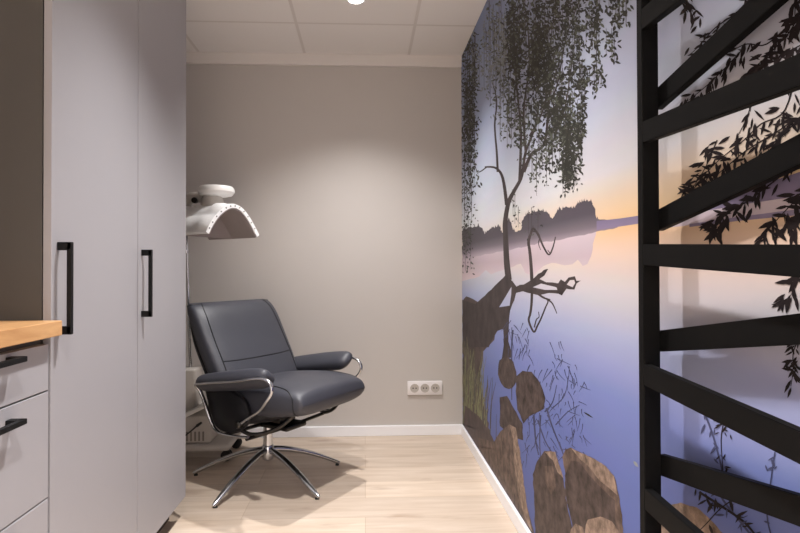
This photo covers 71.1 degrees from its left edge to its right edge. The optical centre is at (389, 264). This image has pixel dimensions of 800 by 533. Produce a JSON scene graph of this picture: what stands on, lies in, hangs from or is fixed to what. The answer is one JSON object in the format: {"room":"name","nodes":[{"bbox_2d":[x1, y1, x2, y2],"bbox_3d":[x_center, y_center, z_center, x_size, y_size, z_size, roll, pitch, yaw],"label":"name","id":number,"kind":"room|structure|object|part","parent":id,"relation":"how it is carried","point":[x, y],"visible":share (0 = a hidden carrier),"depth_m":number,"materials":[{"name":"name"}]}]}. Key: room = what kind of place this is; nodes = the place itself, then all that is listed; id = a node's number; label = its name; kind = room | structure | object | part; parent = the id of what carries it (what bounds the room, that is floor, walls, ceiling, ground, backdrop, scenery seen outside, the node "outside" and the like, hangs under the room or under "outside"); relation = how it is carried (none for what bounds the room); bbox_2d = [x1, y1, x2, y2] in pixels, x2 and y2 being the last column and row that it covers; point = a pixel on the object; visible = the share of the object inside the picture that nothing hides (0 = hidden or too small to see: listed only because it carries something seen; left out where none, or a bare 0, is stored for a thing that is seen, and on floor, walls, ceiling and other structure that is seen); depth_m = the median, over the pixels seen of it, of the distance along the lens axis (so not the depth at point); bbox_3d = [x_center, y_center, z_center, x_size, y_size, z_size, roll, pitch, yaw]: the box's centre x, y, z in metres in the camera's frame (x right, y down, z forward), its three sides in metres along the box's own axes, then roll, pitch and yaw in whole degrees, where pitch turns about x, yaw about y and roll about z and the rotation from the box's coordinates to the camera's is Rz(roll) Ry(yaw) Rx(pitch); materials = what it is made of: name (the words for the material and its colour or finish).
{"room":"hair salon","nodes":[
{"label":"hair salon","id":0,"kind":"room"},
{"bbox_2d":[186,64,462,426],"bbox_3d":[-0.505,-0.116,3.422,2.074,2.306,0.093,0,-1,-3],"label":"wall","id":1,"kind":"structure","parent":0,"point":[348,179],"depth_m":3.39,"materials":[{"name":"beige paint"}]},
{"bbox_2d":[186,51,461,67],"bbox_3d":[-0.506,-1.234,3.378,1.887,0.069,0.018,0,-1,-3],"label":"trim","id":2,"kind":"structure","parent":1,"relation":"attached to","point":[225,58],"depth_m":3.38,"materials":[{"name":"beige paint"}]},
{"bbox_2d":[240,424,462,437],"bbox_3d":[-0.500,1.006,3.358,1.889,0.061,0.013,0,-1,-3],"label":"baseboard","id":3,"kind":"structure","parent":1,"relation":"attached to","point":[450,429],"depth_m":3.37,"materials":[{"name":"white paint"}]},
{"bbox_2d":[407,381,441,394],"bbox_3d":[0.208,0.749,3.392,0.207,0.081,0.013,0,-1,-3],"label":"wall socket","id":4,"kind":"object","parent":1,"relation":"attached to","point":[413,387],"visible":1,"depth_m":3.38,"materials":[{"name":"grey plastic"}]},
{"bbox_2d":[186,0,486,55],"bbox_3d":[-0.399,-1.341,1.000,2.074,0.093,4.968,0,-1,-3],"label":"ceiling","id":5,"kind":"structure","parent":0,"point":[390,27],"depth_m":3.00,"materials":[{"name":"tile"}]},
{"bbox_2d":[346,0,364,4],"bbox_3d":[-0.165,-1.275,2.704,0.094,0.005,0.094,0,-1,-3],"label":"recessed light","id":6,"kind":"object","parent":5,"relation":"in","point":[355,2],"visible":1,"depth_m":2.72,"materials":[{"name":"white paint"}]},
{"bbox_2d":[159,435,517,532],"bbox_3d":[-0.394,1.058,0.975,2.074,0.093,4.968,0,-1,-3],"label":"floor","id":7,"kind":"structure","parent":0,"point":[415,483],"depth_m":2.52,"materials":[{"name":"brown wood"}]},
{"bbox_2d":[0,340,47,532],"bbox_3d":[-1.035,0.587,0.960,0.606,0.852,0.615,0,-1,-3],"label":"base cabinet","id":8,"kind":"object","parent":7,"relation":"on","point":[23,367],"visible":1,"depth_m":1.19,"materials":[{"name":"beige laminate"}]},
{"bbox_3d":[-0.750,0.319,0.998,0.033,0.011,0.290,0,-1,-3],"label":"handle","id":9,"kind":"part","parent":8,"relation":"part of","materials":[{"name":"black metal"}]},
{"bbox_3d":[-0.751,0.192,0.999,0.033,0.011,0.290,0,-1,-3],"label":"handle","id":10,"kind":"part","parent":8,"relation":"part of","materials":[{"name":"black metal"}]},
{"bbox_3d":[-0.774,0.725,0.970,0.018,0.389,0.608,0,-1,-3],"label":"drawer","id":11,"kind":"part","parent":8,"relation":"part of","materials":[{"name":"grey paint"}]},
{"bbox_3d":[-0.775,0.231,0.975,0.018,0.105,0.608,0,-1,-3],"label":"drawer","id":12,"kind":"part","parent":8,"relation":"part of","materials":[{"name":"grey paint"}]},
{"bbox_2d":[0,320,61,347],"bbox_3d":[-1.038,0.143,0.956,0.600,0.034,0.635,0,-1,-3],"label":"countertop","id":13,"kind":"structure","parent":8,"relation":"on","point":[12,333],"depth_m":1.17,"materials":[{"name":"brown wood"}]},
{"bbox_2d":[0,0,137,532],"bbox_3d":[-1.061,-0.102,1.524,0.606,2.241,0.494,0,-1,-3],"label":"tall cabinet","id":14,"kind":"object","parent":7,"relation":"on","point":[69,68],"visible":0.87,"depth_m":1.41,"materials":[{"name":"beige laminate"}]},
{"bbox_3d":[-0.765,0.057,1.319,0.033,0.218,0.011,0,-1,-3],"label":"handle","id":15,"kind":"part","parent":14,"relation":"part of","materials":[{"name":"black metal"}]},
{"bbox_3d":[-0.801,-0.148,1.536,0.018,2.146,0.491,0,-1,-3],"label":"door","id":16,"kind":"part","parent":14,"relation":"part of","materials":[{"name":"grey paint"}]},
{"bbox_2d":[137,0,185,532],"bbox_3d":[-1.083,-0.097,2.012,0.606,2.241,0.480,0,-1,-3],"label":"tall cabinet","id":17,"kind":"object","parent":7,"relation":"on","point":[161,237],"visible":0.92,"depth_m":1.99,"materials":[{"name":"beige laminate"}]},
{"bbox_3d":[-0.787,0.062,1.814,0.033,0.218,0.011,0,-1,-3],"label":"handle","id":18,"kind":"part","parent":17,"relation":"part of","materials":[{"name":"black metal"}]},
{"bbox_2d":[186,184,258,460],"bbox_3d":[-0.967,0.315,2.913,0.577,1.435,0.569,0,-1,-3],"label":"lamp","id":19,"kind":"object","parent":7,"relation":"on","point":[214,219],"visible":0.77,"depth_m":2.86,"materials":[{"name":"grey plastic"}]},
{"bbox_3d":[-0.994,0.834,2.827,0.096,0.079,0.021,0,-1,10],"label":"power cord","id":20,"kind":"part","parent":19,"relation":"part of","materials":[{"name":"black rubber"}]},
{"bbox_3d":[-1.046,-0.265,2.949,0.209,0.229,0.071,-1,-1,41],"label":"support arm","id":21,"kind":"part","parent":19,"relation":"part of","materials":[{"name":"grey plastic"}]},
{"bbox_3d":[-0.986,-0.322,2.831,0.029,0.030,0.023,0,-1,-3],"label":"lock knob","id":22,"kind":"part","parent":19,"relation":"part of","materials":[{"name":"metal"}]},
{"bbox_2d":[186,400,207,416],"bbox_3d":[-0.993,0.748,2.956,0.139,0.083,0.213,0,-1,-3],"label":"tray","id":23,"kind":"object","parent":19,"relation":"on","point":[194,408],"depth_m":2.92,"materials":[{"name":"white plastic"}]},
{"bbox_2d":[186,203,258,239],"bbox_3d":[-0.934,-0.221,2.886,0.511,0.171,0.500,0,-1,-3],"label":"hood","id":24,"kind":"object","parent":19,"relation":"attached to","point":[214,221],"depth_m":2.83,"materials":[{"name":"white plastic"}]},
{"bbox_2d":[187,299,364,507],"bbox_3d":[-0.567,0.606,2.661,0.759,0.847,0.712,-1,-1,32],"label":"recliner armchair","id":25,"kind":"object","parent":7,"relation":"on","point":[253,375],"visible":1,"depth_m":2.57,"materials":[{"name":"grey leather"}]},
{"bbox_3d":[-0.783,0.952,2.716,0.365,0.152,0.032,0,-1,6],"label":"leg","id":26,"kind":"part","parent":25,"relation":"part of","materials":[{"name":"metal"}]},
{"bbox_3d":[-0.716,0.643,2.473,0.279,0.194,0.032,-1,-1,32],"label":"panel","id":27,"kind":"part","parent":25,"relation":"part of","materials":[{"name":"black leather"}]},
{"bbox_3d":[-0.668,0.607,2.390,0.479,0.289,0.069,-1,-1,32],"label":"frame","id":28,"kind":"part","parent":25,"relation":"part of","materials":[{"name":"metal"}]},
{"bbox_3d":[-0.675,0.506,2.428,0.435,0.143,0.103,-1,-1,32],"label":"armrest","id":29,"kind":"part","parent":25,"relation":"part of","materials":[{"name":"grey leather"}]},
{"bbox_3d":[-0.668,0.949,2.514,0.032,0.152,0.365,0,-1,24],"label":"leg","id":30,"kind":"part","parent":25,"relation":"part of","materials":[{"name":"metal"}]},
{"bbox_3d":[-0.695,0.445,2.767,0.326,0.522,0.532,-1,-1,32],"label":"backrest","id":31,"kind":"part","parent":25,"relation":"part of","materials":[{"name":"grey leather"}]},
{"bbox_3d":[-0.441,0.949,2.561,0.365,0.152,0.032,-1,-1,42],"label":"leg","id":32,"kind":"part","parent":25,"relation":"part of","materials":[{"name":"metal"}]},
{"bbox_3d":[-0.459,0.612,2.615,0.528,0.202,0.494,-1,-1,32],"label":"seat","id":33,"kind":"part","parent":25,"relation":"part of","materials":[{"name":"grey leather"}]},
{"bbox_3d":[-0.415,0.952,2.791,0.365,0.152,0.032,0,-1,-30],"label":"leg","id":34,"kind":"part","parent":25,"relation":"part of","materials":[{"name":"metal"}]},
{"bbox_3d":[-0.380,0.510,2.892,0.435,0.143,0.102,-1,-1,32],"label":"armrest","id":35,"kind":"part","parent":25,"relation":"part of","materials":[{"name":"grey leather"}]},
{"bbox_3d":[-0.344,0.612,2.900,0.479,0.289,0.069,-1,-1,32],"label":"frame","id":36,"kind":"part","parent":25,"relation":"part of","materials":[{"name":"metal"}]},
{"bbox_2d":[636,0,799,532],"bbox_3d":[0.517,-0.146,0.662,0.046,2.304,0.830,0,-1,-3],"label":"slatted screen","id":37,"kind":"object","parent":7,"relation":"on","point":[782,78],"visible":1,"depth_m":0.90,"materials":[{"name":"black paint"}]},
{"bbox_3d":[0.492,-0.142,1.067,0.032,2.304,0.020,0,-1,-3],"label":"post","id":38,"kind":"part","parent":37,"relation":"part of","materials":[{"name":"black metal"}]},
{"bbox_3d":[0.593,-0.143,1.031,0.093,2.306,4.783,0,-1,-3],"label":"wall","id":39,"kind":"structure","parent":0,"visible":0},
{"bbox_2d":[461,425,530,532],"bbox_3d":[0.543,0.979,1.011,0.013,0.061,4.770,0,-1,-3],"label":"baseboard","id":40,"kind":"structure","parent":39,"relation":"attached to","point":[512,512],"depth_m":2.48,"materials":[{"name":"white paint"}]},
{"bbox_2d":[461,0,799,532],"bbox_3d":[0.519,-0.167,1.631,0.001,2.243,3.578,0,-1,-3],"label":"wall mural","id":41,"kind":"object","parent":39,"relation":"attached to","point":[550,299],"visible":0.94,"depth_m":1.42,"materials":[{"name":"multicoloured paper"}]}
]}

